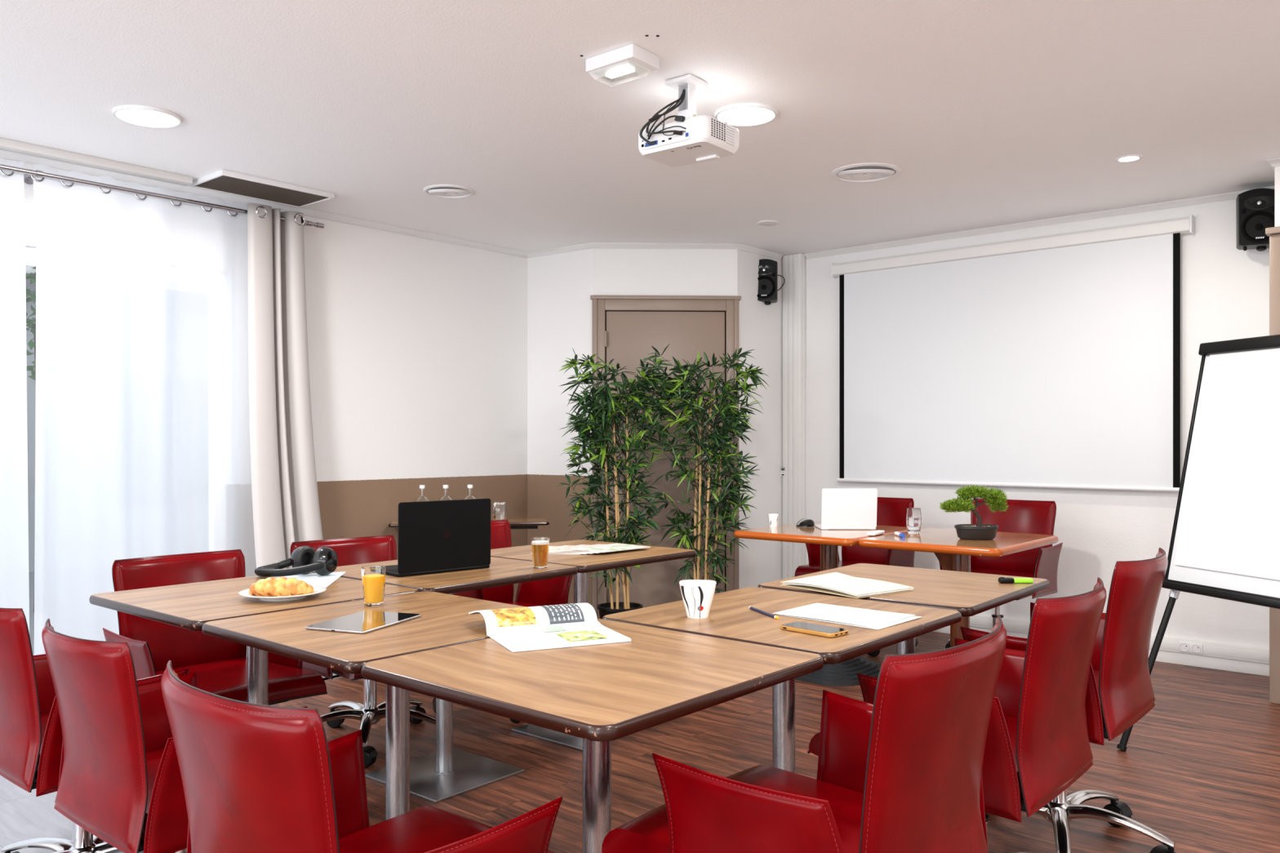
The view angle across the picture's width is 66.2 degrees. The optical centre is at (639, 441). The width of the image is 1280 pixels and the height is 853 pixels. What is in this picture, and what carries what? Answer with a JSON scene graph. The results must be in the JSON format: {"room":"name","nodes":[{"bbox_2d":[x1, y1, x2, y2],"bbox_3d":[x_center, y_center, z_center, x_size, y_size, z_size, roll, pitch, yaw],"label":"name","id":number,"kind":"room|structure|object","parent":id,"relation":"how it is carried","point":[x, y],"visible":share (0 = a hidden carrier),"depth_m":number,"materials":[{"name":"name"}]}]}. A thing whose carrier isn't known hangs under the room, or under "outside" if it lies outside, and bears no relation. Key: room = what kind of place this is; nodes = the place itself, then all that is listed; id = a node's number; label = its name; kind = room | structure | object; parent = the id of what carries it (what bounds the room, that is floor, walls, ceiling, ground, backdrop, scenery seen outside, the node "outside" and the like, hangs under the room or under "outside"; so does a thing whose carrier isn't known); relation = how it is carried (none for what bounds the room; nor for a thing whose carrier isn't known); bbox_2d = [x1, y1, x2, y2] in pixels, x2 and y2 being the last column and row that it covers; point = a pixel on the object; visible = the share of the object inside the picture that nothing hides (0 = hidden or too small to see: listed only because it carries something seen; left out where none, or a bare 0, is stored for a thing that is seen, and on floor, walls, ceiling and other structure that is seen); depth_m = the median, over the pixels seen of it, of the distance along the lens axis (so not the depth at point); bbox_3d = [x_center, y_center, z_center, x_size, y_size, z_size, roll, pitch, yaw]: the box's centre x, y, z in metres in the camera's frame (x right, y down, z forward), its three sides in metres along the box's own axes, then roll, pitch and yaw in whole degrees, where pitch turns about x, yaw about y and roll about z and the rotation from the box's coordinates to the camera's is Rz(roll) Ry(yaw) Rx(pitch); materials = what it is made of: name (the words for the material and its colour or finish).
{"room":"meeting room","nodes":[
{"label":"meeting room","id":0,"kind":"room"},
{"bbox_2d":[0,673,342,852],"bbox_3d":[-2.817,1.236,2.568,2.380,0.082,6.600,0,0,41],"label":"floor","id":1,"kind":"structure","parent":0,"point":[24,815],"depth_m":3.11,"materials":[{"name":"grey wood"}]},
{"bbox_2d":[0,157,527,601],"bbox_3d":[-3.386,-0.048,3.866,0.180,2.490,7.820,0,0,41],"label":"wall","id":2,"kind":"structure","parent":0,"point":[417,347],"depth_m":6.01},
{"bbox_2d":[25,246,35,266],"bbox_3d":[-3.523,0.152,3.708,0.060,2.090,4.015,0,0,41],"label":"window","id":3,"kind":"structure","parent":2,"relation":"in","point":[30,252],"depth_m":4.51,"materials":[{"name":"white glass"}]},
{"bbox_2d":[0,137,192,186],"bbox_3d":[-3.425,-1.276,3.424,0.075,0.034,3.700,0,0,41],"label":"trim","id":4,"kind":"structure","parent":2,"relation":"attached to","point":[6,144],"depth_m":4.47,"materials":[{"name":"white paint"}]},
{"bbox_2d":[0,164,324,228],"bbox_3d":[-3.317,-1.188,3.698,0.144,0.052,4.655,0,0,41],"label":"curtain rod","id":5,"kind":"object","parent":2,"relation":"attached to","point":[28,179],"visible":0.7,"depth_m":4.61,"materials":[{"name":"silver metal"}]},
{"bbox_2d":[0,157,29,631],"bbox_3d":[-3.715,-0.027,3.149,0.086,2.424,3.128,0,0,41],"label":"sheer curtain","id":6,"kind":"object","parent":5,"relation":"hanging from","point":[14,514],"visible":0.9,"depth_m":4.30,"materials":[{"name":"white fabric"}]},
{"bbox_2d":[30,164,256,657],"bbox_3d":[-2.347,-0.027,4.737,0.080,2.424,1.050,0,0,41],"label":"sheer curtain","id":7,"kind":"object","parent":5,"relation":"hanging from","point":[142,425],"visible":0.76,"depth_m":4.68,"materials":[{"name":"white fabric"}]},
{"bbox_2d":[247,203,323,568],"bbox_3d":[-1.811,-0.020,5.140,0.368,2.416,0.460,0,0,41],"label":"drape","id":8,"kind":"object","parent":5,"relation":"hanging from","point":[286,508],"visible":0.8,"depth_m":5.16,"materials":[{"name":"grey fabric"}]},
{"bbox_2d":[0,150,782,259],"bbox_3d":[-2.723,-1.276,4.313,8.895,0.032,1.179,0,0,-40],"label":"trim","id":9,"kind":"structure","parent":2,"relation":"attached to","point":[6,154],"depth_m":5.82,"materials":[{"name":"white"}]},
{"bbox_2d":[527,248,592,605],"bbox_3d":[-0.505,-0.048,6.629,0.577,2.490,0.120,0,0,36],"label":"wall","id":10,"kind":"structure","parent":0,"point":[560,285],"depth_m":6.61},
{"bbox_2d":[597,601,642,618],"bbox_3d":[-0.118,1.087,5.833,0.270,0.220,0.270,0,0,41],"label":"pot","id":11,"kind":"object","parent":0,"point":[607,608],"depth_m":5.82,"materials":[{"name":"black plastic"}]},
{"bbox_2d":[0,0,1279,255],"bbox_3d":[-0.146,-1.333,1.971,7.400,0.080,9.190,0,0,41],"label":"ceiling","id":12,"kind":"structure","parent":0,"point":[990,113],"depth_m":3.70,"materials":[{"name":"white"}]},
{"bbox_2d":[111,104,182,128],"bbox_3d":[-1.954,-1.286,3.897,0.250,0.013,0.250,0,0,41],"label":"recessed light","id":13,"kind":"object","parent":12,"relation":"in","point":[145,116],"visible":1,"depth_m":3.88,"materials":[{"name":"white plastic"}]},
{"bbox_2d":[117,108,177,125],"bbox_3d":[-1.954,-1.285,3.897,0.215,0.010,0.215,0,0,41],"label":"diffuser","id":14,"kind":"object","parent":13,"relation":"attached to","point":[138,117],"depth_m":3.88,"materials":[{"name":"white"}]},
{"bbox_2d":[190,168,334,208],"bbox_3d":[-1.917,-1.280,5.002,0.340,0.026,0.600,0,0,41],"label":"ceiling vent","id":15,"kind":"object","parent":12,"relation":"in","point":[224,181],"visible":0.96,"depth_m":4.96,"materials":[{"name":"white plastic"}]},
{"bbox_2d":[422,184,474,198],"bbox_3d":[-0.987,-1.287,5.071,0.260,0.045,0.260,0,0,1],"label":"ceiling vent","id":16,"kind":"object","parent":12,"relation":"in","point":[436,193],"visible":0.99,"depth_m":5.01,"materials":[{"name":"white plastic"}]},
{"bbox_2d":[585,44,659,83],"bbox_3d":[-0.059,-1.260,3.309,0.210,0.066,0.142,0,0,39],"label":"emergency light","id":17,"kind":"object","parent":12,"relation":"attached to","point":[631,60],"visible":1,"depth_m":3.27,"materials":[{"name":"white plastic"}]},
{"bbox_2d":[638,73,738,167],"bbox_3d":[0.167,-1.155,3.509,0.310,0.275,0.273,0,0,38],"label":"projector","id":18,"kind":"object","parent":12,"relation":"hanging from","point":[691,139],"visible":1,"depth_m":3.47,"materials":[{"name":"white plastic"}]},
{"bbox_2d":[711,118,725,141],"bbox_3d":[0.271,-1.076,3.392,0.002,0.059,0.085,0,0,38],"label":"vent","id":19,"kind":"object","parent":18,"relation":"attached to","point":[711,118],"depth_m":3.40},
{"bbox_2d":[714,102,777,126],"bbox_3d":[0.419,-1.286,3.875,0.250,0.013,0.250,0,0,41],"label":"recessed light","id":20,"kind":"object","parent":12,"relation":"in","point":[741,114],"visible":0.96,"depth_m":3.85,"materials":[{"name":"white plastic"}]},
{"bbox_2d":[719,106,773,124],"bbox_3d":[0.419,-1.285,3.875,0.215,0.010,0.215,0,0,41],"label":"diffuser","id":21,"kind":"object","parent":20,"relation":"attached to","point":[732,115],"depth_m":3.86,"materials":[{"name":"white"}]},
{"bbox_2d":[757,220,778,226],"bbox_3d":[0.755,-1.288,5.802,0.126,0.010,0.126,0,0,41],"label":"smoke detector","id":22,"kind":"object","parent":12,"relation":"attached to","point":[764,223],"visible":1,"depth_m":5.78,"materials":[{"name":"white"}]},
{"bbox_2d":[831,162,901,182],"bbox_3d":[1.085,-1.287,4.720,0.330,0.054,0.330,0,0,1],"label":"ceiling vent","id":23,"kind":"object","parent":12,"relation":"in","point":[889,174],"visible":0.99,"depth_m":4.65,"materials":[{"name":"white plastic"}]},
{"bbox_2d":[1115,154,1142,162],"bbox_3d":[2.230,-1.290,4.479,0.116,0.006,0.116,0,0,41],"label":"recessed light","id":24,"kind":"object","parent":12,"relation":"in","point":[1129,157],"visible":1,"depth_m":4.47,"materials":[{"name":"white plastic"}]},
{"bbox_2d":[592,248,737,295],"bbox_3d":[0.164,-0.048,6.487,0.947,2.490,0.120,0,0,-2],"label":"wall","id":25,"kind":"structure","parent":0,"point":[615,271],"depth_m":6.43,"materials":[{"name":"white"}]},
{"bbox_2d":[590,295,741,618],"bbox_3d":[0.168,0.126,6.379,0.981,2.142,0.093,0,0,-2],"label":"door","id":26,"kind":"structure","parent":25,"relation":"attached to","point":[625,329],"depth_m":6.39,"materials":[{"name":"brown paint"}]},
{"bbox_2d":[737,248,782,589],"bbox_3d":[0.790,-0.048,6.709,0.120,2.490,0.598,0,0,41],"label":"wall","id":27,"kind":"structure","parent":0,"point":[760,324],"depth_m":6.66,"materials":[{"name":"white"}]},
{"bbox_2d":[756,258,784,305],"bbox_3d":[0.875,-1.079,6.707,0.221,0.304,0.215,0,0,11],"label":"wall speaker","id":28,"kind":"object","parent":27,"relation":"attached to","point":[767,293],"visible":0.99,"depth_m":6.62,"materials":[{"name":"black plastic"}]},
{"bbox_2d":[271,631,1279,852],"bbox_3d":[-0.146,1.237,1.971,7.200,0.080,9.190,0,0,41],"label":"floor","id":29,"kind":"structure","parent":0,"point":[1201,769],"depth_m":3.65,"materials":[{"name":"brown wood"}]},
{"bbox_2d":[0,608,189,852],"bbox_3d":[-1.472,0.796,2.607,0.573,0.802,0.618,0,0,41],"label":"armchair","id":30,"kind":"object","parent":29,"relation":"on","point":[31,739],"visible":0.34,"depth_m":2.35,"materials":[{"name":"red leather"}]},
{"bbox_2d":[41,618,307,852],"bbox_3d":[-1.048,0.800,2.257,0.573,0.795,0.618,0,0,40],"label":"armchair","id":31,"kind":"object","parent":29,"relation":"on","point":[120,780],"visible":0.67,"depth_m":2.03,"materials":[{"name":"red leather"}]},
{"bbox_2d":[102,549,327,705],"bbox_3d":[-1.467,0.800,3.342,0.672,0.794,0.623,0,0,41],"label":"armchair","id":32,"kind":"object","parent":29,"relation":"on","point":[220,665],"visible":0.37,"depth_m":3.41,"materials":[{"name":"red leather"}]},
{"bbox_2d":[88,572,419,705],"bbox_3d":[-1.157,0.827,2.973,0.698,0.740,0.712,0,0,40],"label":"square table","id":33,"kind":"object","parent":29,"relation":"on","point":[190,606],"visible":0.44,"depth_m":2.86,"materials":[{"name":"brown wood"}]},
{"bbox_2d":[238,585,326,601],"bbox_3d":[-1.041,0.446,2.863,0.240,0.022,0.240,0,0,41],"label":"plate","id":34,"kind":"object","parent":33,"relation":"on","point":[317,589],"visible":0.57,"depth_m":2.80,"materials":[{"name":"white"}]},
{"bbox_2d":[248,576,315,596],"bbox_3d":[-1.039,0.420,2.827,0.188,0.061,0.072,0,0,-3],"label":"croissant","id":35,"kind":"object","parent":34,"relation":"on","point":[281,586],"visible":0.86,"depth_m":2.81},
{"bbox_2d":[275,572,345,587],"bbox_3d":[-1.110,0.455,3.201,0.226,0.003,0.414,0,0,-7],"label":"paper napkin","id":36,"kind":"object","parent":33,"relation":"on","point":[312,579],"visible":0.46,"depth_m":3.25,"materials":[{"name":"white"}]},
{"bbox_2d":[254,546,337,577],"bbox_3d":[-1.162,0.405,3.322,0.272,0.097,0.155,0,0,0],"label":"headphones","id":37,"kind":"object","parent":36,"relation":"on","point":[304,559],"visible":1,"depth_m":3.29,"materials":[{"name":"black plastic"}]},
{"bbox_2d":[293,546,315,573],"bbox_3d":[-1.139,0.405,3.346,0.024,0.097,0.085,0,0,32],"label":"cushion","id":38,"kind":"object","parent":37,"relation":"on","point":[303,555],"depth_m":3.34,"materials":[{"name":"black fabric"}]},
{"bbox_2d":[312,546,326,575],"bbox_3d":[-1.073,0.405,3.318,0.024,0.097,0.085,0,0,20],"label":"cushion","id":39,"kind":"object","parent":37,"relation":"on","point":[319,566],"depth_m":3.28,"materials":[{"name":"plastic"}]},
{"bbox_2d":[160,660,562,852],"bbox_3d":[-0.472,0.788,1.724,0.661,0.818,0.713,0,0,41],"label":"armchair","id":40,"kind":"object","parent":29,"relation":"on","point":[256,778],"visible":1,"depth_m":1.52,"materials":[{"name":"red leather"}]},
{"bbox_2d":[201,591,526,820],"bbox_3d":[-0.620,0.827,2.512,0.698,0.740,0.712,0,0,41],"label":"square table","id":41,"kind":"object","parent":29,"relation":"on","point":[445,620],"visible":0.79,"depth_m":2.45,"materials":[{"name":"brown wood"}]},
{"bbox_2d":[305,610,421,633],"bbox_3d":[-0.692,0.453,2.469,0.174,0.006,0.250,0,0,20],"label":"tablet","id":42,"kind":"object","parent":41,"relation":"on","point":[365,621],"visible":1,"depth_m":2.45,"materials":[{"name":"glass"}]},
{"bbox_2d":[361,565,386,606],"bbox_3d":[-0.742,0.404,2.737,0.067,0.106,0.067,0,0,41],"label":"juice glass","id":43,"kind":"object","parent":41,"relation":"on","point":[373,577],"visible":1,"depth_m":2.71,"materials":[{"name":"orange"}]},
{"bbox_2d":[289,534,455,768],"bbox_3d":[-1.076,0.800,3.902,0.623,0.794,0.672,0,0,-43],"label":"armchair","id":44,"kind":"object","parent":29,"relation":"on","point":[367,549],"visible":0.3,"depth_m":3.97,"materials":[{"name":"red leather"}]},
{"bbox_2d":[311,556,578,803],"bbox_3d":[-0.702,0.827,3.526,0.698,0.740,0.705,0,0,40],"label":"square table","id":45,"kind":"object","parent":29,"relation":"on","point":[446,773],"visible":0.48,"depth_m":3.48,"materials":[{"name":"brown wood"}]},
{"bbox_2d":[384,498,490,577],"bbox_3d":[-0.751,0.331,3.500,0.368,0.250,0.238,0,0,-42],"label":"laptop","id":46,"kind":"object","parent":45,"relation":"on","point":[437,536],"visible":0.94,"depth_m":3.40,"materials":[{"name":"black"}]},
{"bbox_2d":[531,537,549,568],"bbox_3d":[-0.359,0.402,3.537,0.066,0.109,0.066,0,0,41],"label":"beer glass","id":47,"kind":"object","parent":45,"relation":"on","point":[540,545],"visible":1,"depth_m":3.51,"materials":[{"name":"brown"}]},
{"bbox_2d":[388,518,549,528],"bbox_3d":[-1.015,0.837,5.861,0.932,0.720,0.252,0,0,-10],"label":"console table","id":48,"kind":"object","parent":29,"relation":"on","point":[533,523],"visible":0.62,"depth_m":5.82,"materials":[{"name":"brown wood"}]},
{"bbox_2d":[414,484,429,502],"bbox_3d":[-1.290,0.368,5.819,0.098,0.217,0.098,0,0,-6],"label":"water bottle","id":49,"kind":"object","parent":48,"relation":"on","point":[422,498],"visible":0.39,"depth_m":5.80,"materials":[{"name":"clear glass"}]},
{"bbox_2d":[439,484,452,500],"bbox_3d":[-1.156,0.368,5.842,0.098,0.217,0.098,0,0,-38],"label":"water bottle","id":50,"kind":"object","parent":48,"relation":"on","point":[445,497],"visible":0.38,"depth_m":5.83,"materials":[{"name":"clear glass"}]},
{"bbox_2d":[492,502,506,519],"bbox_3d":[-0.842,0.421,5.891,0.088,0.110,0.084,0,0,41],"label":"tumbler","id":51,"kind":"object","parent":48,"relation":"on","point":[500,508],"visible":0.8,"depth_m":5.86,"materials":[{"name":"clear glass"}]},
{"bbox_2d":[432,519,573,723],"bbox_3d":[-0.624,0.789,4.470,0.672,0.816,0.623,0,0,41],"label":"armchair","id":52,"kind":"object","parent":29,"relation":"on","point":[553,591],"visible":0.16,"depth_m":4.68,"materials":[{"name":"red leather"}]},
{"bbox_2d":[360,618,823,852],"bbox_3d":[-0.090,0.827,2.054,0.698,0.740,0.712,0,0,41],"label":"square table","id":53,"kind":"object","parent":29,"relation":"on","point":[599,695],"visible":0.85,"depth_m":1.95,"materials":[{"name":"brown wood"}]},
{"bbox_2d":[468,603,631,652],"bbox_3d":[-0.225,0.433,2.350,0.280,0.047,0.374,0,0,-24],"label":"open magazine","id":54,"kind":"object","parent":53,"relation":"on","point":[517,629],"visible":1,"depth_m":2.33,"materials":[{"name":"white paper"}]},
{"bbox_2d":[490,607,536,626],"bbox_3d":[-0.311,0.425,2.383,0.095,0.030,0.092,0,0,-24],"label":"photo","id":55,"kind":"object","parent":54,"relation":"on","point":[518,616],"depth_m":2.35},
{"bbox_2d":[554,630,608,641],"bbox_3d":[-0.136,0.449,2.268,0.095,0.001,0.103,0,0,-24],"label":"photo","id":56,"kind":"object","parent":54,"relation":"on","point":[573,635],"depth_m":2.26},
{"bbox_2d":[490,539,696,751],"bbox_3d":[-0.244,0.827,4.074,0.698,0.740,0.712,0,0,40],"label":"square table","id":57,"kind":"object","parent":29,"relation":"on","point":[585,563],"visible":0.55,"depth_m":3.95,"materials":[{"name":"brown wood"}]},
{"bbox_2d":[531,546,580,555],"bbox_3d":[-0.319,0.456,4.103,0.206,0.002,0.276,0,0,9],"label":"magazine","id":58,"kind":"object","parent":57,"relation":"on","point":[549,547],"visible":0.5,"depth_m":3.99,"materials":[{"name":"white paper"}]},
{"bbox_2d":[548,545,587,554],"bbox_3d":[-0.270,0.453,4.102,0.206,0.002,0.276,0,0,18],"label":"magazine","id":59,"kind":"object","parent":58,"relation":"on","point":[563,546],"visible":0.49,"depth_m":4.02,"materials":[{"name":"white paper"}]},
{"bbox_2d":[549,544,593,554],"bbox_3d":[-0.221,0.450,4.101,0.206,0.002,0.276,0,0,27],"label":"magazine","id":60,"kind":"object","parent":59,"relation":"on","point":[553,550],"visible":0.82,"depth_m":4.03,"materials":[{"name":"white paper"}]},
{"bbox_2d":[558,543,603,553],"bbox_3d":[-0.172,0.448,4.100,0.206,0.002,0.276,0,0,36],"label":"magazine","id":61,"kind":"object","parent":60,"relation":"on","point":[568,548],"visible":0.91,"depth_m":4.04,"materials":[{"name":"white paper"}]},
{"bbox_2d":[569,543,650,552],"bbox_3d":[-0.124,0.445,4.099,0.206,0.002,0.276,0,0,45],"label":"magazine","id":62,"kind":"object","parent":61,"relation":"on","point":[611,547],"visible":1,"depth_m":4.08,"materials":[{"name":"white paper"}]},
{"bbox_2d":[555,347,686,618],"bbox_3d":[-0.108,0.322,5.818,0.793,1.750,0.434,0,0,-1],"label":"bamboo","id":63,"kind":"object","parent":29,"relation":"on","point":[636,397],"visible":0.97,"depth_m":5.80,"materials":[{"name":"green plant"}]},
{"bbox_2d":[641,344,770,593],"bbox_3d":[0.380,0.308,5.848,0.786,1.777,0.452,0,0,1],"label":"bamboo","id":64,"kind":"object","parent":29,"relation":"on","point":[726,411],"visible":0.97,"depth_m":5.83,"materials":[{"name":"green plant"}]},
{"bbox_2d":[602,586,961,773],"bbox_3d":[0.381,0.827,2.599,0.698,0.740,0.712,0,0,41],"label":"square table","id":65,"kind":"object","parent":29,"relation":"on","point":[730,617],"visible":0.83,"depth_m":2.56,"materials":[{"name":"brown wood"}]},
{"bbox_2d":[679,579,716,618],"bbox_3d":[0.150,0.412,2.554,0.096,0.090,0.096,0,0,3],"label":"mug","id":66,"kind":"object","parent":65,"relation":"on","point":[697,595],"visible":1,"depth_m":2.52,"materials":[{"name":"white"}]},
{"bbox_2d":[748,606,778,619],"bbox_3d":[0.326,0.453,2.596,0.008,0.008,0.174,0,0,-18],"label":"pencil","id":67,"kind":"object","parent":65,"relation":"on","point":[749,607],"visible":1,"depth_m":2.58,"materials":[{"name":"blue paint"}]},
{"bbox_2d":[780,622,848,637],"bbox_3d":[0.418,0.451,2.355,0.078,0.010,0.156,0,0,-44],"label":"smartphone","id":68,"kind":"object","parent":65,"relation":"on","point":[800,627],"visible":1,"depth_m":2.33,"materials":[{"name":"orange"}]},
{"bbox_2d":[777,614,920,630],"bbox_3d":[0.545,0.455,2.559,0.297,0.002,0.224,0,0,43],"label":"paper sheet","id":69,"kind":"object","parent":65,"relation":"on","point":[911,618],"visible":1,"depth_m":2.47,"materials":[{"name":"white"}]},
{"bbox_2d":[772,603,915,627],"bbox_3d":[0.534,0.454,2.576,0.297,0.002,0.224,0,0,42],"label":"paper sheet","id":70,"kind":"object","parent":69,"relation":"on","point":[851,615],"visible":1,"depth_m":2.56,"materials":[{"name":"white"}]},
{"bbox_2d":[601,615,1007,852],"bbox_3d":[0.352,0.762,1.836,0.696,0.869,0.645,0,0,41],"label":"armchair","id":71,"kind":"object","parent":29,"relation":"on","point":[901,772],"visible":1,"depth_m":1.64,"materials":[{"name":"red leather"}]},
{"bbox_2d":[733,521,906,686],"bbox_3d":[0.983,0.827,5.099,0.690,0.740,0.800,0,0,41],"label":"table","id":72,"kind":"object","parent":29,"relation":"on","point":[844,673],"visible":0.51,"depth_m":4.91,"materials":[{"name":"brown wood"}]},
{"bbox_2d":[768,514,778,527],"bbox_3d":[0.709,0.422,5.210,0.057,0.069,0.057,0,0,41],"label":"espresso cup","id":73,"kind":"object","parent":72,"relation":"on","point":[773,518],"visible":1,"depth_m":5.19,"materials":[{"name":"white"}]},
{"bbox_2d":[795,518,814,526],"bbox_3d":[0.882,0.433,5.247,0.099,0.043,0.074,0,0,0],"label":"computer mouse","id":74,"kind":"object","parent":72,"relation":"on","point":[808,522],"visible":1,"depth_m":5.23,"materials":[{"name":"black plastic"}]},
{"bbox_2d":[814,488,877,529],"bbox_3d":[1.077,0.349,5.150,0.285,0.213,0.225,0,0,0],"label":"laptop","id":75,"kind":"object","parent":72,"relation":"on","point":[842,508],"visible":1,"depth_m":5.05,"materials":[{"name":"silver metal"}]},
{"bbox_2d":[794,497,918,657],"bbox_3d":[1.283,0.767,5.759,0.623,0.861,0.672,0,0,41],"label":"armchair","id":76,"kind":"object","parent":29,"relation":"on","point":[892,512],"visible":0.17,"depth_m":5.85,"materials":[{"name":"red leather"}]},
{"bbox_2d":[757,563,1049,654],"bbox_3d":[0.863,0.827,3.187,0.698,0.740,0.740,0,0,39],"label":"square table","id":77,"kind":"object","parent":29,"relation":"on","point":[968,593],"visible":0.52,"depth_m":3.09,"materials":[{"name":"brown wood"}]},
{"bbox_2d":[781,572,913,598],"bbox_3d":[0.640,0.445,3.051,0.256,0.022,0.317,0,0,-36],"label":"folder","id":78,"kind":"object","parent":77,"relation":"on","point":[835,583],"visible":1,"depth_m":3.01,"materials":[{"name":"beige"}]},
{"bbox_2d":[998,577,1033,583],"bbox_3d":[1.209,0.447,3.158,0.107,0.018,0.026,0,0,1],"label":"highlighter","id":79,"kind":"object","parent":77,"relation":"on","point":[1002,580],"visible":1,"depth_m":3.15,"materials":[{"name":"green"}]},
{"bbox_2d":[807,577,1106,852],"bbox_3d":[0.838,0.769,2.451,0.672,0.856,0.623,0,0,41],"label":"armchair","id":80,"kind":"object","parent":29,"relation":"on","point":[1037,746],"visible":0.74,"depth_m":2.19,"materials":[{"name":"red leather"}]},
{"bbox_2d":[858,528,1058,647],"bbox_3d":[1.525,0.827,4.677,0.674,0.740,0.820,0,0,40],"label":"table","id":81,"kind":"object","parent":29,"relation":"on","point":[953,553],"visible":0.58,"depth_m":4.54,"materials":[{"name":"brown wood"}]},
{"bbox_2d":[906,507,921,533],"bbox_3d":[1.353,0.394,4.852,0.073,0.126,0.073,0,0,41],"label":"water glass","id":82,"kind":"object","parent":81,"relation":"on","point":[913,516],"visible":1,"depth_m":4.82,"materials":[{"name":"white"}]},
{"bbox_2d":[938,484,1008,540],"bbox_3d":[1.554,0.328,4.579,0.330,0.258,0.149,0,0,0],"label":"bonsai","id":83,"kind":"object","parent":81,"relation":"on","point":[996,498],"visible":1,"depth_m":4.55,"materials":[{"name":"green"}]},
{"bbox_2d":[954,524,998,540],"bbox_3d":[1.569,0.425,4.579,0.200,0.064,0.144,0,0,0],"label":"pot","id":84,"kind":"object","parent":81,"relation":"on","point":[964,531],"depth_m":4.53,"materials":[{"name":"black"}]},
{"bbox_2d":[938,497,1062,648],"bbox_3d":[1.902,0.759,5.244,0.623,0.876,0.672,0,0,41],"label":"armchair","id":85,"kind":"object","parent":29,"relation":"on","point":[1027,517],"visible":0.43,"depth_m":5.34,"materials":[{"name":"red leather"}]},
{"bbox_2d":[960,547,1175,852],"bbox_3d":[1.233,0.757,2.909,0.672,0.881,0.623,0,0,41],"label":"armchair","id":86,"kind":"object","parent":29,"relation":"on","point":[1120,692],"visible":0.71,"depth_m":2.69,"materials":[{"name":"red leather"}]},
{"bbox_2d":[1116,334,1279,751],"bbox_3d":[2.306,0.404,3.637,1.258,1.596,0.865,0,0,-42],"label":"flip chart","id":87,"kind":"object","parent":29,"relation":"on","point":[1224,544],"visible":0.88,"depth_m":3.71,"materials":[{"name":"white plastic"}]},
{"bbox_2d":[1161,581,1279,608],"bbox_3d":[2.148,0.563,3.533,0.578,0.040,0.407,0,0,41],"label":"tray","id":88,"kind":"object","parent":87,"relation":"on","point":[1219,589],"depth_m":3.57,"materials":[{"name":"black plastic"}]},
{"bbox_2d":[805,199,1269,649],"bbox_3d":[3.287,-0.048,5.024,6.000,2.490,0.120,0,0,41],"label":"wall","id":89,"kind":"structure","parent":0,"point":[1224,288],"depth_m":5.50,"materials":[{"name":"white"}]},
{"bbox_2d":[782,253,805,579],"bbox_3d":[1.070,-0.048,6.812,0.154,2.486,0.075,0,0,41],"label":"trim","id":90,"kind":"structure","parent":89,"relation":"attached to","point":[793,266],"depth_m":6.78,"materials":[{"name":"white paint"}]},
{"bbox_2d":[831,214,1194,492],"bbox_3d":[2.117,-0.425,5.911,2.158,1.545,0.067,0,0,41],"label":"projection screen","id":91,"kind":"object","parent":89,"relation":"attached to","point":[1053,361],"visible":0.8,"depth_m":5.77,"materials":[{"name":"fabric"}]},
{"bbox_2d":[804,186,1274,258],"bbox_3d":[2.211,-1.276,5.855,2.825,0.032,0.028,0,0,41],"label":"trim","id":92,"kind":"structure","parent":89,"relation":"attached to","point":[1233,195],"depth_m":5.74,"materials":[{"name":"white"}]},
{"bbox_2d":[932,614,1269,676],"bbox_3d":[2.210,1.129,5.854,2.800,0.135,0.034,0,0,41],"label":"baseboard","id":93,"kind":"structure","parent":89,"relation":"attached to","point":[1238,659],"depth_m":5.18,"materials":[{"name":"white paint"}]},
{"bbox_2d":[1178,641,1202,653],"bbox_3d":[2.921,1.097,5.208,0.112,0.050,0.013,0,0,41],"label":"double socket","id":94,"kind":"object","parent":89,"relation":"attached to","point":[1183,646],"visible":1,"depth_m":5.21,"materials":[{"name":"white plastic"}]},
{"bbox_2d":[1235,187,1274,251],"bbox_3d":[3.112,-1.107,4.960,0.178,0.303,0.212,0,0,24],"label":"wall speaker","id":95,"kind":"object","parent":89,"relation":"attached to","point":[1255,208],"visible":0.9,"depth_m":4.88,"materials":[{"name":"black plastic"}]},
{"bbox_2d":[1274,165,1279,226],"bbox_3d":[4.216,-0.048,3.764,2.945,2.490,0.570,0,0,41],"label":"wall","id":96,"kind":"structure","parent":0,"point":[1277,169],"depth_m":4.50,"materials":[{"name":"white"}]},
{"bbox_2d":[1265,226,1279,704],"bbox_3d":[3.275,0.112,4.159,1.060,2.171,0.064,0,0,41],"label":"door","id":97,"kind":"structure","parent":96,"relation":"in","point":[1273,233],"depth_m":4.47,"materials":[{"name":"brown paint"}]},
{"bbox_2d":[1266,157,1279,170],"bbox_3d":[4.186,-1.276,3.751,2.974,0.032,0.569,0,0,41],"label":"trim","id":98,"kind":"structure","parent":96,"relation":"attached to","point":[1273,162],"depth_m":4.50,"materials":[{"name":"white"}]},
{"label":"outside","id":99,"kind":"structure","parent":0,"visible":0},
{"bbox_2d":[28,572,34,655],"bbox_3d":[-8.010,1.282,6.927,10.820,0.070,24.000,0,0,41],"label":"ground","id":100,"kind":"structure","parent":99,"point":[31,575],"depth_m":7.28,"materials":[{"name":"grey"}]},
{"bbox_2d":[26,272,35,572],"bbox_3d":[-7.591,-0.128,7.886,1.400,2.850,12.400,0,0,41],"label":"building","id":101,"kind":"structure","parent":100,"relation":"on","point":[31,393],"depth_m":9.35,"materials":[{"name":"white"}]},
{"bbox_2d":[26,266,35,612],"bbox_3d":[-4.385,-0.146,7.194,0.859,2.789,0.966,0,0,41],"label":"shrub","id":102,"kind":"object","parent":100,"relation":"on","point":[32,276],"visible":0.1,"depth_m":7.14,"materials":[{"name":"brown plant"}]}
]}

